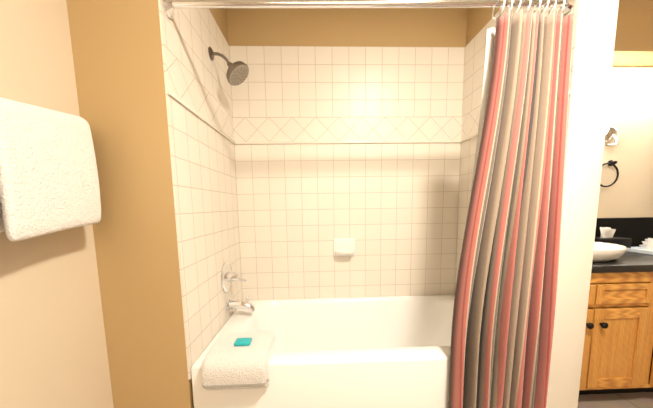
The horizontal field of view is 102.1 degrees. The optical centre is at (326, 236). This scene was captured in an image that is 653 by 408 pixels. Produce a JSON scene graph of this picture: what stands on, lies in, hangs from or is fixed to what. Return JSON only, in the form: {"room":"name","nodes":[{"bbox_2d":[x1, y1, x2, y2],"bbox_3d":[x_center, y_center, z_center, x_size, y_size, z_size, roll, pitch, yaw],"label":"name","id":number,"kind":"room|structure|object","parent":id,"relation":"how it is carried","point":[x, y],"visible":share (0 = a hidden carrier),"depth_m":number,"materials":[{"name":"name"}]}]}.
{"room":"bathroom","nodes":[
{"label":"bathroom","id":0,"kind":"room"},
{"bbox_2d":[0,0,113,407],"bbox_3d":[-0.921,-0.075,0.078,0.120,2.445,3.408,-1,7,-2],"label":"wall","id":1,"kind":"structure","parent":0,"point":[53,350],"depth_m":0.84,"materials":[{"name":"beige paint"}]},
{"bbox_3d":[-0.839,-0.285,0.565,0.085,0.134,0.739,-1,7,-2],"label":"towel rail","id":2,"kind":"object","parent":1,"relation":"attached to","visible":0},
{"bbox_2d":[0,97,100,241],"bbox_3d":[-0.814,-0.191,0.761,0.091,0.383,0.280,-1,7,-2],"label":"hand towel","id":3,"kind":"object","parent":2,"relation":"hanging from","point":[49,181],"visible":1,"depth_m":0.72,"materials":[{"name":"white fabric"}]},
{"bbox_2d":[66,0,227,407],"bbox_3d":[-0.752,-0.228,1.386,0.312,2.445,0.788,-1,7,-2],"label":"wall","id":4,"kind":"structure","parent":0,"point":[118,62],"depth_m":1.00,"materials":[{"name":"beige paint"}]},
{"bbox_2d":[158,0,242,379],"bbox_3d":[-0.593,-0.307,1.379,0.008,1.720,0.780,-1,7,-2],"label":"wall tile","id":5,"kind":"structure","parent":4,"relation":"attached to","point":[202,156],"depth_m":1.23,"materials":[{"name":"beige tile"}]},
{"bbox_2d":[208,47,248,85],"bbox_3d":[-0.505,-0.891,1.379,0.189,0.176,0.132,-1,7,-2],"label":"shower head","id":6,"kind":"object","parent":5,"relation":"attached to","point":[237,73],"visible":1,"depth_m":1.36},
{"bbox_2d":[221,262,254,311],"bbox_3d":[-0.504,0.297,1.547,0.158,0.302,0.176,-1,7,-2],"label":"tub faucet","id":7,"kind":"object","parent":5,"relation":"attached to","point":[228,276],"visible":0.96,"depth_m":1.53,"materials":[{"name":"silver metal"}]},
{"bbox_2d":[226,8,652,217],"bbox_3d":[1.044,-0.314,1.904,4.500,2.445,0.132,-1,7,-2],"label":"wall","id":8,"kind":"structure","parent":0,"point":[403,27],"depth_m":1.71,"materials":[{"name":"beige paint"}]},
{"bbox_2d":[229,46,464,299],"bbox_3d":[0.156,-0.366,1.796,1.520,1.720,0.008,-1,7,-2],"label":"wall tile","id":9,"kind":"structure","parent":8,"relation":"attached to","point":[391,209],"depth_m":1.78,"materials":[{"name":"beige tile"}]},
{"bbox_2d":[333,238,355,255],"bbox_3d":[0.126,0.078,1.805,0.156,0.124,0.072,-1,7,-2],"label":"soap dish","id":10,"kind":"object","parent":9,"relation":"attached to","point":[344,246],"visible":1,"depth_m":1.82,"materials":[{"name":"white ceramic"}]},
{"bbox_2d":[168,91,570,143],"bbox_3d":[0.166,-0.584,1.375,1.520,0.016,0.780,-1,7,-2],"label":"trim","id":11,"kind":"structure","parent":8,"relation":"attached to","point":[179,100],"depth_m":1.74,"materials":[{"name":"beige tile"}]},
{"bbox_2d":[600,160,618,186],"bbox_3d":[1.945,-0.437,1.834,0.167,0.188,0.042,-1,7,-2],"label":"towel ring","id":12,"kind":"object","parent":8,"relation":"attached to","point":[611,163],"visible":0.81,"depth_m":1.83,"materials":[{"name":"black metal"}]},
{"bbox_2d":[604,123,619,145],"bbox_3d":[1.898,-0.678,1.765,0.267,0.150,0.122,-1,7,-2],"label":"lamp","id":13,"kind":"object","parent":8,"relation":"attached to","point":[612,135],"visible":0.56,"depth_m":1.81,"materials":[{"name":"white glass"}]},
{"bbox_2d":[612,0,652,65],"bbox_3d":[2.070,-1.334,1.671,2.028,0.395,0.173,-1,7,-2],"label":"valance","id":14,"kind":"object","parent":8,"relation":"attached to","point":[633,45],"visible":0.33,"depth_m":1.59,"materials":[{"name":"beige paint"}]},
{"bbox_2d":[466,8,499,45],"bbox_3d":[1.010,-0.262,1.455,0.144,2.445,0.770,-1,7,-2],"label":"wall","id":15,"kind":"structure","parent":0,"point":[478,19],"depth_m":1.61,"materials":[{"name":"beige paint"}]},
{"bbox_2d":[455,0,580,290],"bbox_3d":[0.934,-0.336,1.431,0.008,1.720,0.780,-1,7,-2],"label":"wall tile","id":16,"kind":"structure","parent":15,"relation":"attached to","point":[475,53],"depth_m":1.65,"materials":[{"name":"beige tile"}]},
{"bbox_2d":[161,0,575,18],"bbox_3d":[0.174,-0.868,0.990,1.519,0.092,0.084,-1,7,-2],"label":"curtain rod","id":17,"kind":"object","parent":16,"relation":"attached to","point":[169,7],"visible":0.92,"depth_m":0.98,"materials":[{"name":"silver metal"}]},
{"bbox_2d":[492,0,509,19],"bbox_3d":[0.656,-0.872,1.007,0.005,0.072,0.072,-1,7,-2],"label":"curtain ring","id":18,"kind":"object","parent":17,"relation":"hanging from","point":[501,11],"depth_m":1.03,"materials":[{"name":"white plastic"}]},
{"bbox_2d":[469,27,495,202],"bbox_3d":[0.695,-0.122,1.165,0.134,1.422,0.097,-1,7,-2],"label":"curtain liner","id":19,"kind":"object","parent":18,"relation":"hanging from","point":[489,53],"visible":0.04,"depth_m":1.07,"materials":[{"name":"white plastic"}]},
{"bbox_2d":[448,9,573,407],"bbox_3d":[0.720,0.043,1.043,0.428,1.742,0.148,-1,7,-2],"label":"curtain","id":20,"kind":"object","parent":18,"relation":"hanging from","point":[503,318],"visible":1,"depth_m":1.01,"materials":[{"name":"multicoloured fabric"}]},
{"bbox_2d":[527,0,535,12],"bbox_3d":[0.754,-0.875,1.010,0.005,0.072,0.072,-1,7,-2],"label":"curtain ring","id":21,"kind":"object","parent":17,"relation":"hanging from","point":[528,8],"depth_m":0.98,"materials":[{"name":"white plastic"}]},
{"bbox_2d":[536,0,546,13],"bbox_3d":[0.792,-0.875,1.011,0.012,0.072,0.072,-1,7,-2],"label":"curtain ring","id":22,"kind":"object","parent":17,"relation":"hanging from","point":[539,0],"depth_m":0.99,"materials":[{"name":"white plastic"}]},
{"bbox_2d":[547,0,555,14],"bbox_3d":[0.824,-0.877,1.012,0.012,0.072,0.072,-1,7,-2],"label":"curtain ring","id":23,"kind":"object","parent":17,"relation":"hanging from","point":[548,0],"depth_m":0.99,"materials":[{"name":"white plastic"}]},
{"bbox_2d":[546,0,618,407],"bbox_3d":[1.027,-0.217,1.064,0.148,2.445,0.018,-1,7,-2],"label":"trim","id":24,"kind":"structure","parent":15,"relation":"attached to","point":[595,53],"depth_m":1.06,"materials":[{"name":"beige paint"}]},
{"bbox_2d":[577,392,652,407],"bbox_3d":[1.122,1.121,0.386,4.500,0.060,3.600,-1,7,-2],"label":"floor","id":25,"kind":"structure","parent":0,"point":[631,400],"depth_m":1.53,"materials":[{"name":"tile"}]},
{"bbox_2d":[191,295,454,407],"bbox_3d":[0.186,0.722,1.524,1.516,0.500,0.778,-1,7,-2],"label":"bathtub","id":26,"kind":"object","parent":25,"relation":"on","point":[374,352],"visible":0.62,"depth_m":1.15,"materials":[{"name":"white ceramic"}]},
{"bbox_2d":[206,336,275,389],"bbox_3d":[-0.373,0.556,1.181,0.267,0.122,0.230,-1,7,-2],"label":"towel","id":27,"kind":"object","parent":26,"relation":"on","point":[267,361],"visible":0.12,"depth_m":1.08,"materials":[{"name":"white fabric"}]},
{"bbox_2d":[201,331,273,388],"bbox_3d":[-0.374,0.534,1.169,0.255,0.124,0.255,-1,7,-2],"label":"towel","id":28,"kind":"object","parent":27,"relation":"on","point":[227,364],"visible":0.98,"depth_m":1.06,"materials":[{"name":"white fabric"}]},
{"bbox_2d":[234,338,251,345],"bbox_3d":[-0.367,0.464,1.163,0.070,0.016,0.050,-1,7,-2],"label":"soap bar","id":29,"kind":"object","parent":28,"relation":"on","point":[242,341],"visible":0.98,"depth_m":1.15,"materials":[{"name":"teal"}]},
{"bbox_2d":[579,269,652,394],"bbox_3d":[1.445,0.546,1.684,0.702,0.775,0.525,-1,7,-2],"label":"base cabinet","id":30,"kind":"object","parent":25,"relation":"on","point":[618,350],"depth_m":1.43,"materials":[{"name":"brown wood"}]},
{"bbox_2d":[592,261,652,268],"bbox_3d":[2.098,0.159,1.659,2.019,0.100,0.529,-1,7,-2],"label":"countertop","id":31,"kind":"structure","parent":30,"relation":"on","point":[646,264],"depth_m":1.37,"materials":[{"name":"black stone"}]},
{"bbox_2d":[594,227,631,247],"bbox_3d":[1.919,0.014,1.808,0.220,0.158,0.120,-1,7,-2],"label":"tissue box","id":32,"kind":"object","parent":31,"relation":"on","point":[607,233],"visible":0.56,"depth_m":1.76,"materials":[{"name":"black"}]},
{"bbox_2d":[592,242,652,264],"bbox_3d":[1.493,0.085,1.597,0.480,0.078,0.400,-1,7,-2],"label":"sink","id":33,"kind":"object","parent":31,"relation":"in","point":[603,253],"depth_m":1.45,"materials":[{"name":"white ceramic"}]},
{"bbox_2d":[627,247,652,254],"bbox_3d":[2.139,0.091,1.707,0.290,0.022,0.185,-1,7,-2],"label":"tray","id":34,"kind":"object","parent":31,"relation":"on","point":[634,249],"visible":0.46,"depth_m":1.69,"materials":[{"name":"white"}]},
{"bbox_2d":[639,238,652,250],"bbox_3d":[2.125,0.053,1.693,0.257,0.089,0.097,-1,7,-2],"label":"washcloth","id":35,"kind":"object","parent":34,"relation":"on","point":[647,245],"visible":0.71,"depth_m":1.69,"materials":[{"name":"white fabric"}]}
]}

